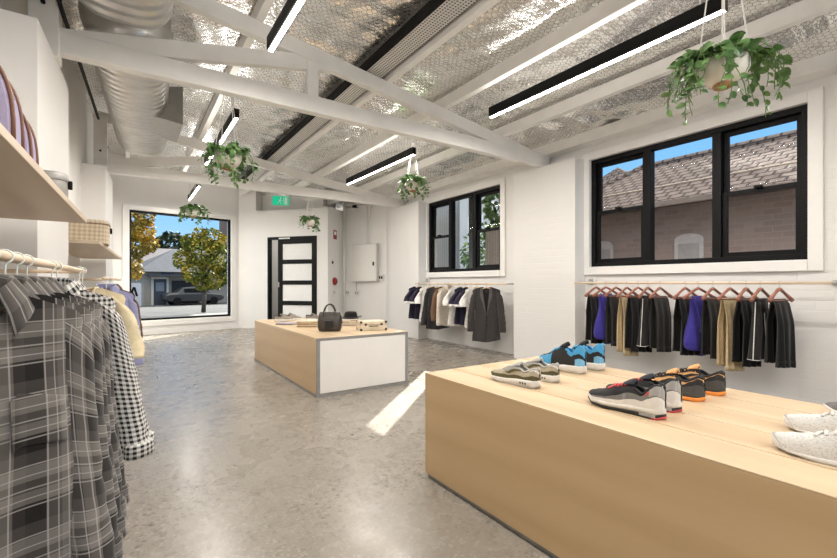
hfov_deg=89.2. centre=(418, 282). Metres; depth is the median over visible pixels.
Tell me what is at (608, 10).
ceiling beam
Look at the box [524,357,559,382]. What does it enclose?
sneaker
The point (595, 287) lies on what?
clothes hanger
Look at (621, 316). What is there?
trousers
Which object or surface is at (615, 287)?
clothes hanger
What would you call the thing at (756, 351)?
trousers
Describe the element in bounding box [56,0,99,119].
cable
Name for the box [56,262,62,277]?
clothes hanger
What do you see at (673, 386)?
sneaker
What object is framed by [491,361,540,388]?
sneaker
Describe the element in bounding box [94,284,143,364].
shirt
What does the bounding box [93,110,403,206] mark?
roof truss
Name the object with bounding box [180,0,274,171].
beam
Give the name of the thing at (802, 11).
ceiling beam
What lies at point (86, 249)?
wall shelf
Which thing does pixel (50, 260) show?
clothes hanger
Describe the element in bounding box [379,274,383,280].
power outlet
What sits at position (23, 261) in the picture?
clothes hanger
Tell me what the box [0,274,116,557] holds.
plaid shirt
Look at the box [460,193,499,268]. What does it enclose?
building
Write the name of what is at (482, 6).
ceiling beam
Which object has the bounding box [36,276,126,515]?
plaid shirt
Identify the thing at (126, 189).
wall
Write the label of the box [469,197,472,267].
timber post
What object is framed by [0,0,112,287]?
wall
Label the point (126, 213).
window
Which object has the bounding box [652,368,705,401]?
sneaker
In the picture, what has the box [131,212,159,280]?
street tree
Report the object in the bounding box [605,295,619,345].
trousers
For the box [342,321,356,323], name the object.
folded garment
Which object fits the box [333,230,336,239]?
fire sign
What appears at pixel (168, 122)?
outlet
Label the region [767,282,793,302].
clothes hanger
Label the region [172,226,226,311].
street tree
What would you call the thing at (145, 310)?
street
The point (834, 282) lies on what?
rail
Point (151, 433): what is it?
shirt
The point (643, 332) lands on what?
trousers
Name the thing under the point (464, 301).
white tee
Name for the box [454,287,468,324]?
navy tee
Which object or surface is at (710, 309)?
trousers
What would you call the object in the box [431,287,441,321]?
jacket
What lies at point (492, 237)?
corrugated fence
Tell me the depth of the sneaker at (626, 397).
1.65 m
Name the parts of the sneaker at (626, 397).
panel, panel, heel panel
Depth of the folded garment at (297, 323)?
5.07 m
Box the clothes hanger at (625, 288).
[616,287,638,297]
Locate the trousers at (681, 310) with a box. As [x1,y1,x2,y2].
[672,296,699,355]
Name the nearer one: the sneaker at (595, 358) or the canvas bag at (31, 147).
the canvas bag at (31, 147)
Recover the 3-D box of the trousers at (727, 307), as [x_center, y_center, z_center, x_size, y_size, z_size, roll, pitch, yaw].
[2.888,0.478,3.928,0.251,0.684,0.129,0,0,-21]
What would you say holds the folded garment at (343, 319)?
on the folded garment at (355, 322)
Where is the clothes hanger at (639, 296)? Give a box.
[637,281,659,298]
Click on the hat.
(349, 314)
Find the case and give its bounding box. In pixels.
[356,319,386,330]
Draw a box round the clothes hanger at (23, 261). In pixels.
[13,252,24,274]
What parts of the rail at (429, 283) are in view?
rod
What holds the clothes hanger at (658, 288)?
hanging from the rail at (834, 282)
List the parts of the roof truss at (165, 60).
post, king post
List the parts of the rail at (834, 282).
rod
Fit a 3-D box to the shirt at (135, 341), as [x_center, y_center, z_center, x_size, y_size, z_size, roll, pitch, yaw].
[-1.730,0.346,2.163,0.565,0.655,0.129,0,0,-42]
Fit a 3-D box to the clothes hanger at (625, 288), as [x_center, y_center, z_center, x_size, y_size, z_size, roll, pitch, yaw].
[2.334,0.074,4.740,0.390,0.184,0.048,0,0,-29]
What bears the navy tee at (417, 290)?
hanging from the clothes hanger
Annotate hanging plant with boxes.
[178,149,210,224]
[197,28,258,188]
[299,182,319,231]
[397,143,431,201]
[661,0,792,124]
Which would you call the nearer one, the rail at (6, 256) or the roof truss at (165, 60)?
the rail at (6, 256)
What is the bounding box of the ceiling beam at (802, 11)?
[327,0,836,205]
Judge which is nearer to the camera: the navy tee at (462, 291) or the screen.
the navy tee at (462, 291)
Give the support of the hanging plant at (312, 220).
hanging from the ceiling
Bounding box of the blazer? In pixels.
[421,286,448,329]
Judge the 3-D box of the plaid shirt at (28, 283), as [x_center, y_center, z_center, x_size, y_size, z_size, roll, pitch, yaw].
[-0.960,0.376,0.963,0.163,0.796,0.497,0,0,26]
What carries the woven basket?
on the wall shelf at (86, 249)
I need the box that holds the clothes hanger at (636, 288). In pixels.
[625,281,650,297]
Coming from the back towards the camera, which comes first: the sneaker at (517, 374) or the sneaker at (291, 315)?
the sneaker at (291, 315)
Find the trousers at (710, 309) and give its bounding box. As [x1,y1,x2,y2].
[701,297,720,358]
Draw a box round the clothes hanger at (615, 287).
[603,286,627,297]
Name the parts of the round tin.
tin lid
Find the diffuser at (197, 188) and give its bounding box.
[188,186,199,200]
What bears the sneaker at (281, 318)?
on the display table at (349, 359)
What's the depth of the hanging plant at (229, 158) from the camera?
3.76 m
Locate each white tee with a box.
[414,286,432,321]
[442,286,463,326]
[459,287,476,327]
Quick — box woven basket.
[69,219,111,246]
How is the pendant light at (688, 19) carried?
hanging from the ceiling
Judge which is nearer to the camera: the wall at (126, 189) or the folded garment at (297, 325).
the folded garment at (297, 325)
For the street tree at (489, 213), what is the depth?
8.94 m
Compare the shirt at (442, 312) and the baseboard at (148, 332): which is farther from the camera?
the baseboard at (148, 332)
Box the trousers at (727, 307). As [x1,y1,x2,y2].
[716,297,744,370]
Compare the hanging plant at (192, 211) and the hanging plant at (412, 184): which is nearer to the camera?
the hanging plant at (412, 184)
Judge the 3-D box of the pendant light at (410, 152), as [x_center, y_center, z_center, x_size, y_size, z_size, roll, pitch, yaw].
[-0.660,-1.950,6.644,0.056,0.420,2.140,0,0,-34]
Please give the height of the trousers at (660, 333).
0.594 m
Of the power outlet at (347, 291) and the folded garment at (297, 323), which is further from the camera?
the power outlet at (347, 291)
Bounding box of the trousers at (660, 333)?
[649,296,671,351]
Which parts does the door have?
glass panel, glass panel, glass panel, glass panel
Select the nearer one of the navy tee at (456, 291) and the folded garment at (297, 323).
the folded garment at (297, 323)
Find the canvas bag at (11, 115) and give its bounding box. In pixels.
[0,65,24,149]
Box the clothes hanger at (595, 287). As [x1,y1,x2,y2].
[584,286,605,296]
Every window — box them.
[122,204,235,326]
[424,176,505,277]
[582,86,823,274]
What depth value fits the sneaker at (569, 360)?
2.42 m
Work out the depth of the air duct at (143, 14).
2.86 m
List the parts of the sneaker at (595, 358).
collar panel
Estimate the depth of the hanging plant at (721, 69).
1.82 m
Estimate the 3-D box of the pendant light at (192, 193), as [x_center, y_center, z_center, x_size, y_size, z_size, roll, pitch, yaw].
[-4.404,-1.950,8.317,0.056,0.420,1.605,0,0,-34]
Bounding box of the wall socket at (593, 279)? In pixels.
[587,277,595,281]
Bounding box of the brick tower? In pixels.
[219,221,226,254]
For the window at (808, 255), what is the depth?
4.27 m
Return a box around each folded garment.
[276,322,296,324]
[297,319,317,322]
[297,323,317,324]
[297,325,317,326]
[342,318,359,321]
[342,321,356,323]
[342,324,356,325]
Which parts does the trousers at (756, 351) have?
trim, leg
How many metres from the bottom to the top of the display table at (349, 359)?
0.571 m
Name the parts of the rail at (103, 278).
arm, rod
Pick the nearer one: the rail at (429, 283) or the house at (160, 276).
the rail at (429, 283)
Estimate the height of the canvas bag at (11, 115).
0.319 m
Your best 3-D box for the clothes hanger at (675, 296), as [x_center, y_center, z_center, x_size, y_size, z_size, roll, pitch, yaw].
[2.673,0.074,4.243,0.390,0.184,0.048,0,0,-24]
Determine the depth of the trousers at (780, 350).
3.62 m
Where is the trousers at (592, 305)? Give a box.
[585,294,606,343]
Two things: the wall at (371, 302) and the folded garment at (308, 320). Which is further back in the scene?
the wall at (371, 302)
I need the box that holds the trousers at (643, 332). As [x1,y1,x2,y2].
[637,295,654,346]
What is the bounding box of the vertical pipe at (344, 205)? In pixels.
[343,205,344,316]
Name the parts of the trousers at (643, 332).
trim, leg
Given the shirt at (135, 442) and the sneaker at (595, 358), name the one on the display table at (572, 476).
the sneaker at (595, 358)
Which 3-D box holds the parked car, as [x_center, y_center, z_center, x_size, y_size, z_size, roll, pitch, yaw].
[-18.357,1.025,34.573,4.250,1.450,1.760,0,0,-45]
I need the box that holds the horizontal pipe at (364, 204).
[345,204,370,207]
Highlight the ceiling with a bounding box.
[62,0,836,210]
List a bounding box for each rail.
[0,250,85,273]
[78,277,120,280]
[415,282,513,284]
[574,280,836,285]
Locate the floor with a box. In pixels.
[122,328,552,557]
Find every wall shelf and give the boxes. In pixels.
[0,123,86,222]
[69,239,121,258]
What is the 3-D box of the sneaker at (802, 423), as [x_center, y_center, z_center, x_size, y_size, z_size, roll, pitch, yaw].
[1.388,0.447,1.365,0.100,0.126,0.337,0,0,-32]
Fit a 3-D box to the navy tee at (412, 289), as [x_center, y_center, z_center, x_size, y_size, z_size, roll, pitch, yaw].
[0.008,0.374,8.104,0.620,0.635,0.158,0,0,-20]
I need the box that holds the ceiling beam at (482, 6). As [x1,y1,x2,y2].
[240,0,499,195]
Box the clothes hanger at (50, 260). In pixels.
[50,260,57,276]
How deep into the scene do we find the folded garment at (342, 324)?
5.20 m
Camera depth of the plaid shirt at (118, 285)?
4.11 m
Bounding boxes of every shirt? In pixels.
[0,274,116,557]
[8,274,123,557]
[24,275,126,537]
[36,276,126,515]
[42,276,129,503]
[55,278,154,460]
[72,278,154,443]
[86,287,144,358]
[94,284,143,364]
[96,286,144,353]
[116,284,142,337]
[436,284,453,326]
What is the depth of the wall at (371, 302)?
10.07 m
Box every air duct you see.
[78,0,182,156]
[79,0,173,28]
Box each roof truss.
[28,0,549,166]
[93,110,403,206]
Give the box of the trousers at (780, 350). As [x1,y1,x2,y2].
[764,299,795,367]
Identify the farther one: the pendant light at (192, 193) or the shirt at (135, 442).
the pendant light at (192, 193)
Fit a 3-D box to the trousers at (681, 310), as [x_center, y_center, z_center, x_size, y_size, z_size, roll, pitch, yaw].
[2.676,0.433,4.242,0.285,0.594,0.130,0,0,-21]
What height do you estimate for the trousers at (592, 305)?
0.594 m
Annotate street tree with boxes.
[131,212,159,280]
[145,230,216,250]
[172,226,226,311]
[460,222,494,267]
[482,193,499,246]
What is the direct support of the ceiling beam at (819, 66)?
attached to the wall at (544, 308)
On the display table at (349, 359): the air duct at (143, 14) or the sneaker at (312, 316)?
the sneaker at (312, 316)
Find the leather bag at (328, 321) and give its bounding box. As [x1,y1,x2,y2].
[317,303,342,331]
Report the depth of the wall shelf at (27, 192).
1.66 m
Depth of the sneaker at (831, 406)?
1.64 m
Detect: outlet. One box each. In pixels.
[154,87,182,142]
[345,289,349,295]
[354,290,359,295]
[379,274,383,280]
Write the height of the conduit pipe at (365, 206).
1.034 m
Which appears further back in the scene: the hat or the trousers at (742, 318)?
the hat
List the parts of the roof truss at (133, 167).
post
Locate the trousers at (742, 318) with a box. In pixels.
[731,298,760,366]
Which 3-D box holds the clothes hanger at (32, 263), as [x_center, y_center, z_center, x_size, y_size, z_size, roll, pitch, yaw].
[-1.180,0.012,1.277,0.040,0.197,0.329,0,0,30]
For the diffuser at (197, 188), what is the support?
attached to the pendant light at (192, 193)
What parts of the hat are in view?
crown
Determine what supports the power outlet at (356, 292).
attached to the wall at (371, 302)
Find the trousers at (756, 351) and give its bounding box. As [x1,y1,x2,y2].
[747,298,768,360]
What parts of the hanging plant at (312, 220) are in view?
pot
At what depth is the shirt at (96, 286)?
2.41 m
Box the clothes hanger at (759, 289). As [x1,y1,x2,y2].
[749,282,770,301]
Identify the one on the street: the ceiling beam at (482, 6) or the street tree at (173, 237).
the street tree at (173, 237)
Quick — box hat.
[342,311,361,318]
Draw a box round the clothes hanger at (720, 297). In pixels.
[717,281,744,300]
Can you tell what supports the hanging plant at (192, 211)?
hanging from the ceiling
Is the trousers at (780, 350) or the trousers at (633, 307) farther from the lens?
the trousers at (633, 307)
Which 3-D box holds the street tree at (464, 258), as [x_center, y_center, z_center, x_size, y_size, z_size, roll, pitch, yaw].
[2.162,-0.333,13.049,2.042,3.280,3.252,0,0,9]
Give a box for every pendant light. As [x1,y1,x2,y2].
[188,165,200,200]
[204,97,238,164]
[267,0,306,51]
[346,147,415,184]
[489,0,727,117]
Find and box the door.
[267,236,316,318]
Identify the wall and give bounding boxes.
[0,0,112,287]
[108,153,277,330]
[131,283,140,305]
[239,190,342,328]
[344,203,385,319]
[386,73,836,404]
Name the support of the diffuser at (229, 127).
attached to the pendant light at (228, 126)
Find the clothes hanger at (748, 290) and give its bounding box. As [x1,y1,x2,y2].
[735,281,758,301]
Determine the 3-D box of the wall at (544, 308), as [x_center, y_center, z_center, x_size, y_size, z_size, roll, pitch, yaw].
[2.666,-0.410,4.786,0.440,3.020,12.100,0,0,-34]
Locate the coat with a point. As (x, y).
(486, 305)
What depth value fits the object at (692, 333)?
4.10 m
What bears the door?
in the wall at (271, 220)
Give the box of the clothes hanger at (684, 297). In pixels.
[682,281,715,299]
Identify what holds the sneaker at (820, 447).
on the display table at (572, 476)
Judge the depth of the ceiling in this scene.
4.29 m
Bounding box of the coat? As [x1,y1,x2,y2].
[467,287,505,341]
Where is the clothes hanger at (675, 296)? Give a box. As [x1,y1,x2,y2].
[672,281,697,299]
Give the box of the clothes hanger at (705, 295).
[701,281,726,300]
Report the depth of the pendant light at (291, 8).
2.88 m
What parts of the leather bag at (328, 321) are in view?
handle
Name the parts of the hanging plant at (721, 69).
cord, cord, pot, cord, cord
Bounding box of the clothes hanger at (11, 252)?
[0,249,13,273]
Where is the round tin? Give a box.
[43,170,72,196]
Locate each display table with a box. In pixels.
[254,318,407,397]
[425,356,836,557]
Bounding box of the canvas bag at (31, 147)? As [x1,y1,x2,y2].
[22,112,38,164]
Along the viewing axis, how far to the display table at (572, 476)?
1.54 m
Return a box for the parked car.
[161,287,223,304]
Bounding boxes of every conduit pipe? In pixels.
[365,206,366,243]
[369,206,369,243]
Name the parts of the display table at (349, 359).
edge trim, panel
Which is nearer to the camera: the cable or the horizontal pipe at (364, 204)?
the cable
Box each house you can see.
[131,248,226,304]
[601,129,796,259]
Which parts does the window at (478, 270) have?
sash, sash, sash, sash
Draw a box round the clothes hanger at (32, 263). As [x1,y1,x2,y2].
[24,254,33,274]
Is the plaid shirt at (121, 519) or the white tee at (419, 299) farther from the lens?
the white tee at (419, 299)
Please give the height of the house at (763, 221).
3.916 m
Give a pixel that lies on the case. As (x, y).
(380, 324)
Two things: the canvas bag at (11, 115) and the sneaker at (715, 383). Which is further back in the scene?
the sneaker at (715, 383)
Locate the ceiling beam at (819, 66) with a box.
[385,49,836,206]
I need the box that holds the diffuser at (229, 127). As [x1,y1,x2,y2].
[205,118,237,164]
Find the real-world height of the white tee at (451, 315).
0.675 m
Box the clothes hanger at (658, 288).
[649,281,672,298]
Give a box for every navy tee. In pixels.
[404,286,422,318]
[409,286,428,318]
[448,286,470,324]
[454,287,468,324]
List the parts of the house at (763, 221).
pane, pane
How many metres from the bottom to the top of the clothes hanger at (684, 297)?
0.184 m
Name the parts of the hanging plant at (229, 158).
cord, cord, pot, cord, cord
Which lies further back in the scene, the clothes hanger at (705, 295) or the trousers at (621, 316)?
the trousers at (621, 316)
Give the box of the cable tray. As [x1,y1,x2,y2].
[240,0,480,180]
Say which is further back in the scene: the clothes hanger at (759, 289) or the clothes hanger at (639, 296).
the clothes hanger at (639, 296)
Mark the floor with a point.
(245, 462)
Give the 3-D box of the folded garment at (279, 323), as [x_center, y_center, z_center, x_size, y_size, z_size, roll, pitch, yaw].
[-1.684,0.518,5.413,0.242,0.022,0.173,0,0,6]
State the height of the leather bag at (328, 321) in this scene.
0.302 m
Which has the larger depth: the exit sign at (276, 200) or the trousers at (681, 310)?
the exit sign at (276, 200)
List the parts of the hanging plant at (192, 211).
pot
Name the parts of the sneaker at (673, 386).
panel, heel panel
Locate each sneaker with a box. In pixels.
[274,314,293,321]
[284,313,301,319]
[306,313,317,319]
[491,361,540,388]
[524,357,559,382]
[539,342,586,373]
[572,340,604,370]
[588,378,666,419]
[605,373,681,412]
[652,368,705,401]
[656,364,725,395]
[771,429,836,466]
[783,411,836,432]
[823,402,836,412]
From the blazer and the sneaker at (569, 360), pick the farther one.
the blazer
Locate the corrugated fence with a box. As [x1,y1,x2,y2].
[486,230,498,264]
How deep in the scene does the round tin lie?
2.04 m
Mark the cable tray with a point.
(435, 16)
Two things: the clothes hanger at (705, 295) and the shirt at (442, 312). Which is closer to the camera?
the clothes hanger at (705, 295)
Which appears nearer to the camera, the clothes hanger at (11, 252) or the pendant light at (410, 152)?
the clothes hanger at (11, 252)
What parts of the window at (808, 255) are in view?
sash, sash, sash, sash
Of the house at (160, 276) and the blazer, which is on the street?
the house at (160, 276)
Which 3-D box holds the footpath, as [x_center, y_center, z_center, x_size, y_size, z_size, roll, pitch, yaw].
[-13.866,1.730,20.320,41.002,0.060,1.869,0,0,-45]
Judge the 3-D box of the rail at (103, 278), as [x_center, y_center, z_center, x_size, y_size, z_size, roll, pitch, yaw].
[-3.284,-0.040,4.236,0.497,0.026,1.901,0,0,-34]
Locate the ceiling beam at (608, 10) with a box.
[277,0,646,196]
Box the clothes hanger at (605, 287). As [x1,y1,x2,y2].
[592,286,617,296]
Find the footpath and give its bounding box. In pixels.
[141,313,226,317]
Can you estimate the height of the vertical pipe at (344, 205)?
2.980 m
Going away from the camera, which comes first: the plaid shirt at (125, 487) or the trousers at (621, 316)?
the plaid shirt at (125, 487)
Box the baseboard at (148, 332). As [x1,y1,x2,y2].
[143,324,237,334]
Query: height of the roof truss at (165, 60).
0.959 m
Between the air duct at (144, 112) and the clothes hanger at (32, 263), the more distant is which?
the air duct at (144, 112)
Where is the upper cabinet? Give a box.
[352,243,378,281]
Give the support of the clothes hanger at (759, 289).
hanging from the rail at (834, 282)
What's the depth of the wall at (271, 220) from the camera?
10.18 m
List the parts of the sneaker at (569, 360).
toe panel, collar panel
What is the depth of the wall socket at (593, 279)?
5.40 m
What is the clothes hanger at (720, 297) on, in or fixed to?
hanging from the rail at (834, 282)
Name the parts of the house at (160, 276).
door, door glass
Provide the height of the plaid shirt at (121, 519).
0.796 m
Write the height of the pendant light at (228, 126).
0.420 m
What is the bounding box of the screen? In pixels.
[437,200,459,268]
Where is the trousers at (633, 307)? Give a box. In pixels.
[625,295,651,351]
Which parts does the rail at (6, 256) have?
arm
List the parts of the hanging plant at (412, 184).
pot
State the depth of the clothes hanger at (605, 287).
4.93 m
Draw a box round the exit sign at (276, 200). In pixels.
[272,176,288,204]
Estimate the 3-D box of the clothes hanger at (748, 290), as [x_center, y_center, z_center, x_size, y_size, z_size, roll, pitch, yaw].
[2.958,0.074,3.825,0.390,0.184,0.048,0,0,-29]
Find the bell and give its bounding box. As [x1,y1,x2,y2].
[332,277,337,284]
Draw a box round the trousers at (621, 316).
[616,295,638,355]
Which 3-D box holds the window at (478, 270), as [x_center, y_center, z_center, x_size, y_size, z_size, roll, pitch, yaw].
[0.789,-0.890,7.608,0.160,1.570,2.200,0,0,-34]
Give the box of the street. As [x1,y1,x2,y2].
[139,302,226,316]
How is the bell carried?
attached to the wall at (271, 220)

